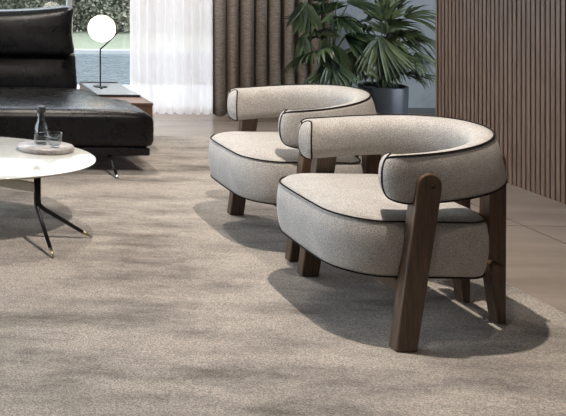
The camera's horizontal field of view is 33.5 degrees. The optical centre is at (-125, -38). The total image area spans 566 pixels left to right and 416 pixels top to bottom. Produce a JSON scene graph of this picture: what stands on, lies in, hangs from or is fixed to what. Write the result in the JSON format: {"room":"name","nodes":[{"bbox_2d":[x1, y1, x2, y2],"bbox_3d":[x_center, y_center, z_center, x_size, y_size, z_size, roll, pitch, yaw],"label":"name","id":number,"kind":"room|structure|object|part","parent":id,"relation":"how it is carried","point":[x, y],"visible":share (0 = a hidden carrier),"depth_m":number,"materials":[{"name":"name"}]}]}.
{"room":"living room","nodes":[
{"label":"living room","id":0,"kind":"room"},
{"bbox_2d":[153,112,565,313],"bbox_3d":[0.180,1.400,1.734,12.200,0.100,10.480,0,0,3],"label":"floor","id":1,"kind":"structure","parent":0,"point":[535,223],"depth_m":3.76,"materials":[{"name":"tile"}]},
{"bbox_2d":[79,84,152,117],"bbox_3d":[1.807,1.165,5.638,0.323,0.368,0.870,0,0,3],"label":"side table","id":2,"kind":"object","parent":1,"relation":"on","point":[142,103],"visible":0.17,"depth_m":5.22,"materials":[{"name":"brown wood"}]},
{"bbox_2d":[79,81,140,96],"bbox_3d":[1.801,0.975,5.749,0.310,0.016,0.638,0,0,3],"label":"lacquer tray","id":3,"kind":"object","parent":2,"relation":"on","point":[114,89],"visible":0.91,"depth_m":5.69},
{"bbox_2d":[88,15,121,88],"bbox_3d":[1.784,0.694,5.767,0.257,0.571,0.207,0,0,20],"label":"table lamp","id":4,"kind":"object","parent":3,"relation":"on","point":[101,28],"visible":1,"depth_m":5.71,"materials":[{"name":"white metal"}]},
{"bbox_3d":[1.761,0.511,5.775,0.207,0.207,0.207,0,0,3],"label":"globe","id":5,"kind":"part","parent":4,"relation":"part of","materials":[{"name":"white glass"}]},
{"bbox_3d":[1.849,0.737,5.821,0.179,0.465,0.011,0,0,3],"label":"stem","id":6,"kind":"part","parent":4,"relation":"part of","materials":[{"name":"black metal"}]},
{"bbox_2d":[0,136,565,415],"bbox_3d":[0.174,1.343,2.705,4.900,0.013,6.220,0,0,3],"label":"rug","id":7,"kind":"object","parent":1,"relation":"on","point":[175,303],"visible":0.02,"depth_m":2.75,"materials":[{"name":"beige carpet"}]},
{"bbox_2d":[0,137,95,257],"bbox_3d":[0.303,1.166,3.865,1.651,0.336,0.923,0,0,8],"label":"coffee table","id":8,"kind":"object","parent":7,"relation":"on","point":[16,165],"visible":0.95,"depth_m":3.63,"materials":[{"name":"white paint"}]},
{"bbox_3d":[0.786,1.164,3.480,0.024,0.293,0.208,0,0,-8],"label":"leg","id":9,"kind":"part","parent":8,"relation":"part of","materials":[{"name":"black metal"}]},
{"bbox_2d":[17,140,73,154],"bbox_3d":[0.904,0.985,3.948,0.298,0.026,0.220,0,0,3],"label":"serving tray","id":10,"kind":"object","parent":8,"relation":"on","point":[30,147],"visible":0.96,"depth_m":3.90,"materials":[{"name":"grey stone"}]},
{"bbox_2d":[34,105,48,144],"bbox_3d":[0.889,0.871,3.983,0.078,0.201,0.078,0,0,3],"label":"carafe","id":11,"kind":"object","parent":10,"relation":"on","point":[41,110],"visible":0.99,"depth_m":3.97,"materials":[{"name":"clear glass"}]},
{"bbox_3d":[0.888,1.164,3.581,0.234,0.294,0.024,0,0,-5],"label":"leg","id":12,"kind":"part","parent":8,"relation":"part of","materials":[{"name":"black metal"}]},
{"bbox_2d":[0,5,153,178],"bbox_3d":[0.366,0.836,5.266,2.860,1.007,1.279,0,0,3],"label":"sofa","id":13,"kind":"object","parent":7,"relation":"on","point":[38,62],"visible":0.96,"depth_m":5.01,"materials":[{"name":"black leather"}]},
{"bbox_2d":[0,5,73,54],"bbox_3d":[0.242,0.513,5.748,2.544,0.362,0.327,0,0,3],"label":"cushion","id":14,"kind":"object","parent":13,"relation":"on","point":[42,30],"depth_m":5.58,"materials":[{"name":"black leather"}]},
{"bbox_2d":[0,53,76,88],"bbox_3d":[0.246,0.819,5.747,2.565,0.295,0.290,0,0,3],"label":"cushion","id":15,"kind":"object","parent":13,"relation":"on","point":[39,70],"depth_m":5.59,"materials":[{"name":"black leather"}]},
{"bbox_2d":[0,87,153,147],"bbox_3d":[0.364,1.056,5.219,2.860,0.296,1.000,0,0,3],"label":"seat cushion","id":16,"kind":"object","parent":13,"relation":"on","point":[85,119],"depth_m":4.69,"materials":[{"name":"black leather"}]},
{"bbox_2d":[208,84,380,261],"bbox_3d":[2.050,0.974,3.624,0.712,0.724,0.668,0,0,3],"label":"armchair","id":17,"kind":"object","parent":7,"relation":"on","point":[249,163],"visible":0.72,"depth_m":3.52,"materials":[{"name":"fabric"}]},
{"bbox_3d":[1.952,1.029,3.936,0.154,0.614,0.044,0,0,3],"label":"leg","id":18,"kind":"part","parent":17,"relation":"part of","materials":[{"name":"brown wood"}]},
{"bbox_3d":[1.973,0.982,3.628,0.554,0.240,0.588,0,0,3],"label":"seat","id":19,"kind":"part","parent":17,"relation":"part of","materials":[{"name":"fabric"}]},
{"bbox_3d":[1.924,1.029,3.324,0.154,0.614,0.044,0,0,3],"label":"leg","id":20,"kind":"part","parent":17,"relation":"part of","materials":[{"name":"brown wood"}]},
{"bbox_3d":[2.121,0.723,3.622,0.558,0.214,0.635,0,0,3],"label":"backrest","id":21,"kind":"part","parent":17,"relation":"part of","materials":[{"name":"fabric"}]},
{"bbox_3d":[2.358,1.024,3.523,0.069,0.625,0.050,0,0,3],"label":"leg","id":22,"kind":"part","parent":17,"relation":"part of","materials":[{"name":"brown wood"}]},
{"bbox_2d":[277,114,506,351],"bbox_3d":[1.987,0.974,2.857,0.712,0.724,0.668,0,0,3],"label":"armchair","id":23,"kind":"object","parent":7,"relation":"on","point":[406,224],"visible":1,"depth_m":2.64,"materials":[{"name":"fabric"}]},
{"bbox_3d":[1.890,1.029,3.168,0.154,0.614,0.044,0,0,3],"label":"leg","id":24,"kind":"part","parent":23,"relation":"part of","materials":[{"name":"brown wood"}]},
{"bbox_3d":[1.910,0.982,2.860,0.554,0.240,0.588,0,0,3],"label":"seat","id":25,"kind":"part","parent":23,"relation":"part of","materials":[{"name":"fabric"}]},
{"bbox_3d":[2.059,0.723,2.853,0.558,0.214,0.635,0,0,3],"label":"backrest","id":26,"kind":"part","parent":23,"relation":"part of","materials":[{"name":"fabric"}]},
{"bbox_3d":[1.862,1.029,2.556,0.154,0.614,0.044,0,0,3],"label":"leg","id":27,"kind":"part","parent":23,"relation":"part of","materials":[{"name":"brown wood"}]},
{"bbox_3d":[2.063,1.127,2.853,0.450,0.062,0.570,0,0,3],"label":"under frame","id":28,"kind":"part","parent":23,"relation":"part of","materials":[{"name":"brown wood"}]},
{"bbox_3d":[2.303,1.024,2.929,0.069,0.625,0.050,0,0,3],"label":"leg","id":29,"kind":"part","parent":23,"relation":"part of","materials":[{"name":"brown wood"}]},
{"bbox_3d":[2.295,1.024,2.756,0.069,0.625,0.050,0,0,3],"label":"leg","id":30,"kind":"part","parent":23,"relation":"part of","materials":[{"name":"brown wood"}]},
{"bbox_2d":[280,0,383,87],"bbox_3d":[3.662,0.659,5.897,0.877,1.379,0.691,0,0,3],"label":"potted plant","id":31,"kind":"object","parent":1,"relation":"on","point":[333,59],"visible":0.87,"depth_m":5.90,"materials":[{"name":"plant"}]},
{"bbox_2d":[323,0,435,113],"bbox_3d":[4.176,0.779,6.088,1.147,1.141,0.684,0,0,-20],"label":"potted palm","id":32,"kind":"object","parent":1,"relation":"on","point":[391,58],"visible":0.79,"depth_m":5.99,"materials":[{"name":"plant"}]},
{"bbox_2d":[358,82,408,113],"bbox_3d":[4.214,1.181,6.150,0.352,0.335,0.352,0,0,3],"label":"pot","id":33,"kind":"object","parent":32,"relation":"attached to","point":[388,97],"depth_m":6.01,"materials":[{"name":"ceramic"}]},
{"bbox_2d":[334,0,435,107],"bbox_3d":[4.939,-0.050,6.721,3.150,2.800,0.120,0,0,3],"label":"wall","id":34,"kind":"structure","parent":0,"point":[419,97],"depth_m":6.66,"materials":[{"name":"grey paint"}]},
{"bbox_2d":[66,0,71,6],"bbox_3d":[0.525,-0.050,6.853,5.664,2.800,0.060,0,0,3],"label":"window","id":35,"kind":"structure","parent":34,"relation":"in","point":[68,2],"depth_m":6.76,"materials":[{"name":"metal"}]},
{"bbox_2d":[408,108,435,112],"bbox_3d":[4.861,1.327,6.655,3.000,0.045,0.018,0,0,3],"label":"baseboard","id":36,"kind":"structure","parent":34,"relation":"attached to","point":[410,110],"depth_m":6.64,"materials":[{"name":"grey paint"}]},
{"bbox_2d":[436,0,565,203],"bbox_3d":[3.823,-0.050,1.989,0.145,2.800,6.325,0,0,3],"label":"wall","id":37,"kind":"structure","parent":0,"point":[501,64],"depth_m":4.49,"materials":[{"name":"brown wood"}]},
{"label":"outside","id":38,"kind":"structure","parent":0,"visible":0},
{"bbox_2d":[72,31,129,48],"bbox_3d":[4.644,1.505,13.927,32.000,0.290,4.750,0,0,3],"label":"lawn","id":39,"kind":"structure","parent":38,"point":[81,40],"depth_m":12.66,"materials":[{"name":"green plant"}]},
{"bbox_2d":[0,0,129,31],"bbox_3d":[3.692,-0.449,14.996,18.000,3.602,2.101,0,0,3],"label":"hedge","id":40,"kind":"object","parent":39,"relation":"on","point":[118,11],"visible":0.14,"depth_m":14.44,"materials":[{"name":"green plant"}]},
{"bbox_3d":[1.828,-1.500,1.668,8.900,0.100,10.500,0,0,3],"label":"ceiling","id":41,"kind":"structure","parent":0,"visible":0},
{"bbox_2d":[130,0,212,114],"bbox_3d":[2.674,-0.050,6.625,0.785,2.800,0.071,0,0,3],"label":"sheer curtain","id":42,"kind":"object","parent":41,"relation":"hanging from","point":[171,41],"visible":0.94,"depth_m":6.61,"materials":[{"name":"white fabric"}]},
{"bbox_2d":[212,0,333,115],"bbox_3d":[3.494,-0.051,6.507,1.045,2.798,0.113,0,0,3],"label":"linen curtain","id":43,"kind":"object","parent":41,"relation":"hanging from","point":[253,45],"visible":0.52,"depth_m":6.50,"materials":[{"name":"brown fabric"}]},
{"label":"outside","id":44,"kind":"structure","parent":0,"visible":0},
{"bbox_2d":[75,54,129,84],"bbox_3d":[3.457,1.555,9.877,22.000,0.290,3.150,0,0,3],"label":"pool water","id":45,"kind":"structure","parent":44,"point":[114,67],"depth_m":9.89,"materials":[{"name":"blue liquid"}]},
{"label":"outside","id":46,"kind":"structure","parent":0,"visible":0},
{"bbox_2d":[76,84,129,88],"bbox_3d":[3.351,1.485,7.574,22.000,0.230,1.460,0,0,3],"label":"terrace","id":47,"kind":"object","parent":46,"point":[78,85],"depth_m":8.21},
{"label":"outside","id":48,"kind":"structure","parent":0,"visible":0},
{"bbox_2d":[74,49,129,53],"bbox_3d":[3.533,1.500,11.525,22.000,0.300,0.150,0,0,3],"label":"kerb","id":49,"kind":"object","parent":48,"point":[76,51],"visible":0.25,"depth_m":11.46,"materials":[{"name":"white concrete"}]}
]}

